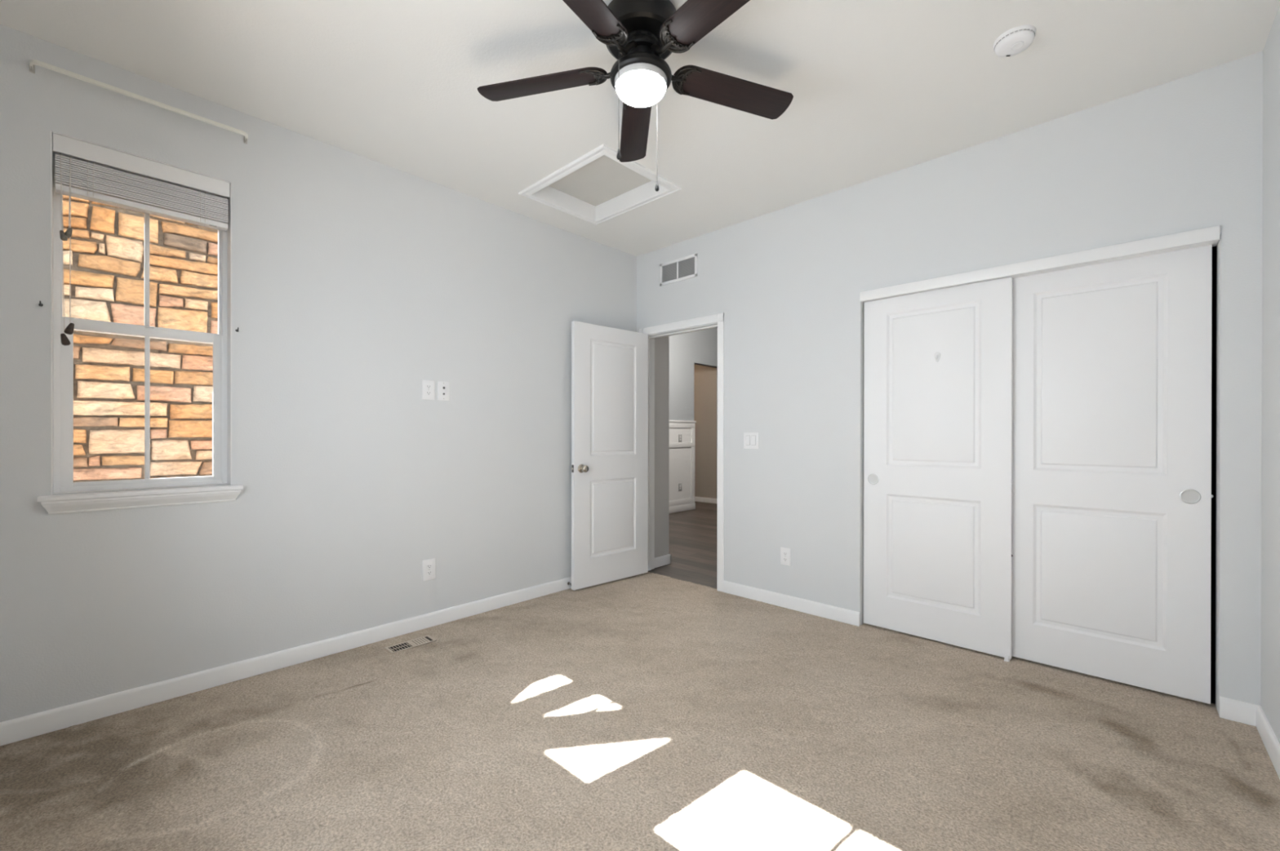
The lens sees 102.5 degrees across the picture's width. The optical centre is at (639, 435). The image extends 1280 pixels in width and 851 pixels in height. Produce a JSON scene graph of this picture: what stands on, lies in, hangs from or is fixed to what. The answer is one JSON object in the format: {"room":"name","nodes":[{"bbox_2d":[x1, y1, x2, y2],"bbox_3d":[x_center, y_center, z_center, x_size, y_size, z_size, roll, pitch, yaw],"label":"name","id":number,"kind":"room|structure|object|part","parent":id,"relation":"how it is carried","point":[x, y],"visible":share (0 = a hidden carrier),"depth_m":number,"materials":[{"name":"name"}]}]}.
{"room":"empty bedroom","nodes":[
{"label":"empty bedroom","id":0,"kind":"room"},
{"bbox_2d":[0,24,636,722],"bbox_3d":[-1.305,-0.193,3.264,0.160,2.780,4.020,0,0,43],"label":"wall","id":1,"kind":"structure","parent":0,"point":[357,281],"depth_m":2.67,"materials":[{"name":"white paint"}]},
{"bbox_2d":[29,59,248,144],"bbox_3d":[-2.123,-1.435,2.230,0.064,0.034,0.684,0,0,43],"label":"curtain rod","id":2,"kind":"object","parent":1,"relation":"attached to","point":[33,63],"visible":1,"depth_m":2.16,"materials":[{"name":"white metal"}]},
{"bbox_2d":[37,130,243,514],"bbox_3d":[-2.191,-0.450,2.295,0.191,1.526,0.642,0,0,43],"label":"window","id":3,"kind":"structure","parent":1,"relation":"in","point":[61,356],"depth_m":2.28,"materials":[{"name":"white plastic"}]},
{"bbox_3d":[-2.250,-0.795,2.347,0.022,0.695,0.535,0,0,43],"label":"sash","id":4,"kind":"part","parent":3,"relation":"part of","materials":[{"name":"white plastic"}]},
{"bbox_3d":[-2.236,-0.136,2.333,0.019,0.717,0.535,0,0,43],"label":"sash","id":5,"kind":"part","parent":3,"relation":"part of","materials":[{"name":"white plastic"}]},
{"bbox_2d":[53,133,230,346],"bbox_3d":[-2.173,-0.786,2.273,0.069,0.844,0.558,0,0,43],"label":"window blind","id":6,"kind":"object","parent":3,"relation":"attached to","point":[74,178],"visible":1,"depth_m":2.22,"materials":[{"name":"white plastic"}]},
{"bbox_3d":[-2.333,-0.982,2.072,0.002,0.318,0.009,0,0,43],"label":"pull cord","id":7,"kind":"part","parent":6,"relation":"part of","materials":[{"name":"white fabric"}]},
{"bbox_3d":[-2.331,-0.772,2.074,0.002,0.737,0.013,0,0,43],"label":"pull cord","id":8,"kind":"part","parent":6,"relation":"part of","materials":[{"name":"white fabric"}]},
{"bbox_3d":[-2.318,-0.990,2.088,0.002,0.301,0.006,0,0,43],"label":"pull cord","id":9,"kind":"part","parent":6,"relation":"part of","materials":[{"name":"white fabric"}]},
{"bbox_3d":[-2.317,-0.795,2.089,0.002,0.691,0.003,0,0,43],"label":"pull cord","id":10,"kind":"part","parent":6,"relation":"part of","materials":[{"name":"white fabric"}]},
{"bbox_3d":[-2.279,-1.065,2.131,0.002,0.145,0.018,0,0,43],"label":"ladder cord","id":11,"kind":"part","parent":6,"relation":"part of","materials":[{"name":"white fabric"}]},
{"bbox_3d":[-2.178,-1.001,2.279,0.052,0.024,0.547,0,0,43],"label":"rail","id":12,"kind":"part","parent":6,"relation":"part of","materials":[{"name":"white plastic"}]},
{"bbox_3d":[-2.034,-1.065,2.391,0.002,0.145,0.018,0,0,43],"label":"ladder cord","id":13,"kind":"part","parent":6,"relation":"part of","materials":[{"name":"white fabric"}]},
{"bbox_2d":[0,577,571,746],"bbox_3d":[-1.270,1.134,3.177,0.014,0.085,3.620,0,0,43],"label":"baseboard","id":14,"kind":"structure","parent":1,"relation":"attached to","point":[13,731],"depth_m":2.47,"materials":[{"name":"white paint"}]},
{"bbox_2d":[422,379,435,399],"bbox_3d":[-1.296,-0.278,3.150,0.008,0.120,0.078,0,0,43],"label":"wall outlet","id":15,"kind":"object","parent":1,"relation":"attached to","point":[428,386],"visible":1,"depth_m":3.15,"materials":[{"name":"white plastic"}]},
{"bbox_2d":[422,558,435,581],"bbox_3d":[-1.294,0.825,3.155,0.008,0.127,0.080,0,0,43],"label":"wall outlet","id":16,"kind":"object","parent":1,"relation":"attached to","point":[428,566],"visible":1,"depth_m":3.15,"materials":[{"name":"white plastic"}]},
{"bbox_2d":[426,570,431,575],"bbox_3d":[-1.293,0.844,3.154,0.003,0.025,0.033,0,0,43],"label":"receptacle","id":17,"kind":"object","parent":16,"relation":"attached to","point":[428,572],"depth_m":3.15,"materials":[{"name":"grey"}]},
{"bbox_2d":[437,381,449,400],"bbox_3d":[-1.230,-0.278,3.219,0.010,0.120,0.076,0,0,43],"label":"cable plate","id":18,"kind":"object","parent":1,"relation":"attached to","point":[443,388],"visible":1,"depth_m":3.22,"materials":[{"name":"white plastic"}]},
{"bbox_2d":[0,501,1279,850],"bbox_3d":[0.411,1.188,6.059,8.900,0.032,10.120,0,0,43],"label":"floor","id":19,"kind":"structure","parent":0,"point":[646,712],"depth_m":1.92,"materials":[{"name":"beige carpet"}]},
{"bbox_2d":[384,635,436,653],"bbox_3d":[-1.289,1.175,2.894,0.108,0.004,0.248,0,0,43],"label":"floor vent","id":20,"kind":"object","parent":19,"relation":"in","point":[415,642],"visible":1,"depth_m":2.89,"materials":[{"name":"beige metal"}]},
{"bbox_2d":[1004,654,1010,662],"bbox_3d":[1.948,1.167,2.719,0.022,0.031,0.105,0,0,43],"label":"floor guide","id":21,"kind":"object","parent":19,"relation":"on","point":[1006,659],"visible":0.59,"depth_m":2.69,"materials":[{"name":"white plastic"}]},
{"bbox_2d":[0,0,1279,256],"bbox_3d":[-0.010,-1.569,1.964,3.822,0.020,3.910,0,0,43],"label":"ceiling","id":22,"kind":"structure","parent":0,"point":[878,88],"depth_m":2.21,"materials":[{"name":"white paint"}]},
{"bbox_2d":[518,144,681,225],"bbox_3d":[-0.260,-1.613,3.272,0.867,0.139,0.728,0,0,43],"label":"attic hatch","id":23,"kind":"object","parent":22,"relation":"attached to","point":[596,188],"visible":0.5,"depth_m":3.37,"materials":[{"name":"white paint"}]},
{"bbox_3d":[-0.260,-1.660,3.271,0.695,0.012,0.556,0,0,43],"label":"panel","id":24,"kind":"part","parent":23,"relation":"part of","materials":[{"name":"white paint"}]},
{"bbox_2d":[477,0,793,191],"bbox_3d":[0.012,-1.258,1.876,1.251,0.603,1.263,0,0,43],"label":"ceiling fan","id":25,"kind":"object","parent":22,"relation":"hanging from","point":[640,34],"visible":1,"depth_m":1.87,"materials":[{"name":"black wood"}]},
{"bbox_3d":[-0.381,-1.373,2.010,0.527,0.006,0.134,0,13,14],"label":"blade","id":26,"kind":"part","parent":25,"relation":"part of","materials":[{"name":"brown wood"}]},
{"bbox_3d":[-0.209,-1.372,1.577,0.134,0.006,0.527,15,8,31],"label":"blade","id":27,"kind":"part","parent":25,"relation":"part of","materials":[{"name":"brown wood"}]},
{"bbox_3d":[-0.053,-1.183,1.840,0.004,0.371,0.075,0,0,37],"label":"pull chain","id":28,"kind":"part","parent":25,"relation":"part of","materials":[{"name":"grey metal"}]},
{"bbox_3d":[-0.022,-1.373,2.308,0.134,0.006,0.527,-13,1,-4],"label":"blade","id":29,"kind":"part","parent":25,"relation":"part of","materials":[{"name":"brown wood"}]},
{"bbox_3d":[0.003,-1.271,1.912,0.183,0.044,0.183,0,0,43],"label":"globe","id":30,"kind":"part","parent":25,"relation":"part of","materials":[{"name":"white glass"}]},
{"bbox_3d":[0.049,-1.174,1.984,0.004,0.389,0.071,0,0,32],"label":"pull chain","id":31,"kind":"part","parent":25,"relation":"part of","materials":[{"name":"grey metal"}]},
{"bbox_3d":[0.257,-1.372,1.606,0.134,0.006,0.527,16,-10,-39],"label":"blade","id":32,"kind":"part","parent":25,"relation":"part of","materials":[{"name":"brown wood"}]},
{"bbox_3d":[0.372,-1.372,2.058,0.527,0.006,0.134,0,-13,-22],"label":"blade","id":33,"kind":"part","parent":25,"relation":"part of","materials":[{"name":"brown wood"}]},
{"bbox_2d":[993,25,1035,57],"bbox_3d":[1.470,-1.536,2.017,0.136,0.043,0.136,0,0,43],"label":"smoke detector","id":34,"kind":"object","parent":22,"relation":"attached to","point":[1015,41],"visible":1,"depth_m":1.99,"materials":[{"name":"white plastic"}]},
{"bbox_2d":[654,336,669,558],"bbox_3d":[-1.727,-0.669,6.436,5.268,3.720,0.232,0,0,43],"label":"wall","id":35,"kind":"structure","parent":0,"point":[661,344],"depth_m":4.64,"materials":[{"name":"grey paint"}]},
{"bbox_2d":[654,554,671,568],"bbox_3d":[0.150,1.134,4.675,0.142,0.085,0.243,0,0,43],"label":"baseboard","id":36,"kind":"structure","parent":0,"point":[664,560],"depth_m":4.63,"materials":[{"name":"white paint"}]},
{"bbox_2d":[669,420,696,513],"bbox_3d":[-0.123,0.473,7.094,0.036,1.398,2.912,0,0,43],"label":"cabinet","id":37,"kind":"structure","parent":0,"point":[682,455],"depth_m":7.92,"materials":[{"name":"white paint"}]},
{"bbox_2d":[678,483,681,491],"bbox_3d":[0.617,0.796,7.887,0.008,0.120,0.076,0,0,43],"label":"wall outlet","id":38,"kind":"object","parent":37,"relation":"attached to","point":[679,484],"visible":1,"depth_m":7.88,"materials":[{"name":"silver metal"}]},
{"bbox_2d":[678,434,681,442],"bbox_3d":[0.618,0.046,7.886,0.008,0.120,0.076,0,0,43],"label":"wall outlet","id":39,"kind":"object","parent":37,"relation":"attached to","point":[679,435],"visible":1,"depth_m":7.88,"materials":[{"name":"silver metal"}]},
{"bbox_3d":[-0.130,1.037,7.094,0.016,0.100,2.900,0,0,43],"label":"rail","id":40,"kind":"part","parent":37,"relation":"part of","materials":[{"name":"white paint"}]},
{"bbox_3d":[-0.129,0.152,7.092,0.016,0.070,2.900,0,0,43],"label":"rail","id":41,"kind":"part","parent":37,"relation":"part of","materials":[{"name":"white paint"}]},
{"bbox_3d":[-0.129,-0.157,7.092,0.016,0.087,2.900,0,0,43],"label":"rail","id":42,"kind":"part","parent":37,"relation":"part of","materials":[{"name":"white paint"}]},
{"bbox_3d":[-0.122,-0.213,7.093,0.036,0.026,2.912,0,0,43],"label":"cap rail","id":43,"kind":"part","parent":37,"relation":"part of","materials":[{"name":"white paint"}]},
{"bbox_2d":[669,328,717,485],"bbox_3d":[0.924,-0.669,8.313,0.120,3.720,6.138,0,0,43],"label":"wall","id":44,"kind":"structure","parent":0,"point":[686,350],"depth_m":8.04,"materials":[{"name":"grey paint"}]},
{"bbox_2d":[693,364,716,503],"bbox_3d":[-0.909,-0.671,8.435,2.712,3.720,3.798,0,0,43],"label":"wall","id":45,"kind":"structure","parent":0,"point":[704,377],"depth_m":8.97,"materials":[{"name":"beige paint"}]},
{"bbox_2d":[694,496,716,503],"bbox_3d":[0.400,1.125,9.665,2.732,0.085,0.014,0,0,43],"label":"baseboard","id":46,"kind":"structure","parent":45,"relation":"attached to","point":[704,500],"depth_m":8.95,"materials":[{"name":"white paint"}]},
{"bbox_2d":[636,51,1262,716],"bbox_3d":[1.345,-0.660,3.284,3.662,3.720,0.130,0,0,43],"label":"wall","id":47,"kind":"structure","parent":0,"point":[1185,153],"depth_m":2.89,"materials":[{"name":"white paint"}]},
{"bbox_2d":[659,253,697,286],"bbox_3d":[0.309,-1.341,4.167,0.388,0.184,0.009,0,0,43],"label":"air vent","id":48,"kind":"object","parent":47,"relation":"in","point":[685,268],"visible":1,"depth_m":4.16,"materials":[{"name":"white plastic"}]},
{"bbox_2d":[639,312,724,591],"bbox_3d":[0.354,0.127,4.211,0.872,2.100,0.148,0,0,43],"label":"door frame","id":49,"kind":"structure","parent":47,"relation":"attached to","point":[716,321],"depth_m":4.07,"materials":[{"name":"white paint"}]},
{"bbox_2d":[571,320,648,590],"bbox_3d":[-0.225,0.153,4.120,0.778,2.022,0.174,0,0,-42],"label":"door","id":50,"kind":"structure","parent":49,"relation":"attached to","point":[610,366],"depth_m":4.08,"materials":[{"name":"white paint"}]},
{"bbox_3d":[-0.422,0.252,3.872,0.064,0.064,0.070,0,0,-42],"label":"knob","id":51,"kind":"part","parent":50,"relation":"part of","materials":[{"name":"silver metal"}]},
{"bbox_3d":[0.310,-0.890,4.162,0.872,0.066,0.016,0,0,43],"label":"head casing","id":52,"kind":"part","parent":49,"relation":"part of","materials":[{"name":"white paint"}]},
{"bbox_3d":[0.607,0.129,3.882,0.052,2.098,0.016,0,0,43],"label":"casing","id":53,"kind":"part","parent":49,"relation":"part of","materials":[{"name":"white paint"}]},
{"bbox_2d":[743,431,758,448],"bbox_3d":[0.799,0.036,3.704,0.120,0.120,0.010,0,0,43],"label":"light switch","id":54,"kind":"object","parent":47,"relation":"attached to","point":[750,439],"visible":1,"depth_m":3.70,"materials":[{"name":"white plastic"}]},
{"bbox_2d":[780,547,791,566],"bbox_3d":[0.997,0.831,3.519,0.076,0.118,0.008,0,0,43],"label":"wall outlet","id":55,"kind":"object","parent":47,"relation":"attached to","point":[785,553],"visible":1,"depth_m":3.52,"materials":[{"name":"white plastic"}]},
{"bbox_2d":[722,580,859,626],"bbox_3d":[0.991,1.137,3.521,1.006,0.085,0.014,0,0,43],"label":"baseboard","id":56,"kind":"structure","parent":47,"relation":"attached to","point":[834,613],"depth_m":3.47,"materials":[{"name":"white paint"}]},
{"bbox_2d":[863,276,1013,659],"bbox_3d":[1.681,0.171,2.954,0.758,2.000,0.037,0,0,43],"label":"door","id":57,"kind":"structure","parent":47,"relation":"in","point":[938,483],"depth_m":2.91,"materials":[{"name":"white paint"}]},
{"bbox_3d":[1.436,0.270,3.163,0.065,0.065,0.004,0,0,43],"label":"finger pull","id":58,"kind":"part","parent":57,"relation":"part of","materials":[{"name":"silver metal"}]},
{"bbox_2d":[868,475,877,484],"bbox_3d":[1.436,0.270,3.164,0.054,0.054,0.001,0,0,43],"label":"door handle","id":59,"kind":"object","parent":57,"relation":"on","point":[873,479],"depth_m":3.16,"materials":[{"name":"grey"}]},
{"bbox_2d":[933,352,940,362],"bbox_3d":[1.684,-0.445,2.914,0.032,0.056,0.026,0,0,43],"label":"hook","id":60,"kind":"object","parent":57,"relation":"attached to","point":[937,355],"visible":1,"depth_m":2.92,"materials":[{"name":"white plastic"}]},
{"bbox_2d":[859,225,1220,302],"bbox_3d":[1.939,-0.852,2.707,1.477,0.058,0.144,0,0,43],"label":"trim","id":61,"kind":"structure","parent":47,"relation":"attached to","point":[1211,235],"depth_m":2.50,"materials":[{"name":"white paint"}]},
{"bbox_2d":[1012,244,1213,704],"bbox_3d":[2.225,0.170,2.501,0.760,2.000,0.037,0,0,43],"label":"door","id":62,"kind":"structure","parent":47,"relation":"in","point":[1112,495],"depth_m":2.45,"materials":[{"name":"white paint"}]},
{"bbox_3d":[2.439,0.271,2.277,0.065,0.065,0.004,0,0,43],"label":"finger pull","id":63,"kind":"part","parent":62,"relation":"part of","materials":[{"name":"silver metal"}]},
{"bbox_2d":[1182,490,1199,502],"bbox_3d":[2.439,0.271,2.277,0.054,0.054,0.001,0,0,43],"label":"door handle","id":64,"kind":"object","parent":62,"relation":"on","point":[1188,496],"depth_m":2.28,"materials":[{"name":"grey"}]},
{"bbox_2d":[1219,696,1261,726],"bbox_3d":[2.475,1.141,2.119,0.112,0.085,0.014,0,0,43],"label":"baseboard","id":65,"kind":"structure","parent":47,"relation":"attached to","point":[1233,710],"depth_m":2.12,"materials":[{"name":"white paint"}]},
{"bbox_2d":[1210,244,1217,661],"bbox_3d":[2.218,-0.179,3.024,2.034,2.760,0.690,0,0,43],"label":"gap","id":66,"kind":"structure","parent":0,"point":[1214,248],"depth_m":2.70,"materials":[{"name":"black"}]},
{"bbox_2d":[1260,4,1279,743],"bbox_3d":[1.278,-0.186,0.658,0.150,2.780,3.780,0,0,43],"label":"wall","id":67,"kind":"structure","parent":0,"point":[1270,448],"depth_m":1.96,"materials":[{"name":"white paint"}]},
{"bbox_2d":[1256,706,1279,779],"bbox_3d":[1.272,1.141,0.775,0.014,0.085,3.620,0,0,43],"label":"baseboard","id":68,"kind":"structure","parent":67,"relation":"attached to","point":[1268,736],"depth_m":1.91,"materials":[{"name":"white paint"}]},
{"label":"outside","id":69,"kind":"structure","parent":0,"visible":0},
{"bbox_3d":[-5.001,1.560,-4.400,23.000,0.150,20.240,0,0,43],"label":"ground","id":70,"kind":"structure","parent":69,"visible":0},
{"bbox_2d":[62,195,217,482],"bbox_3d":[-2.893,-0.198,3.317,0.258,3.645,6.356,0,0,43],"label":"wall","id":71,"kind":"structure","parent":70,"relation":"on","point":[108,242],"depth_m":3.06,"materials":[{"name":"stone"}]}
]}

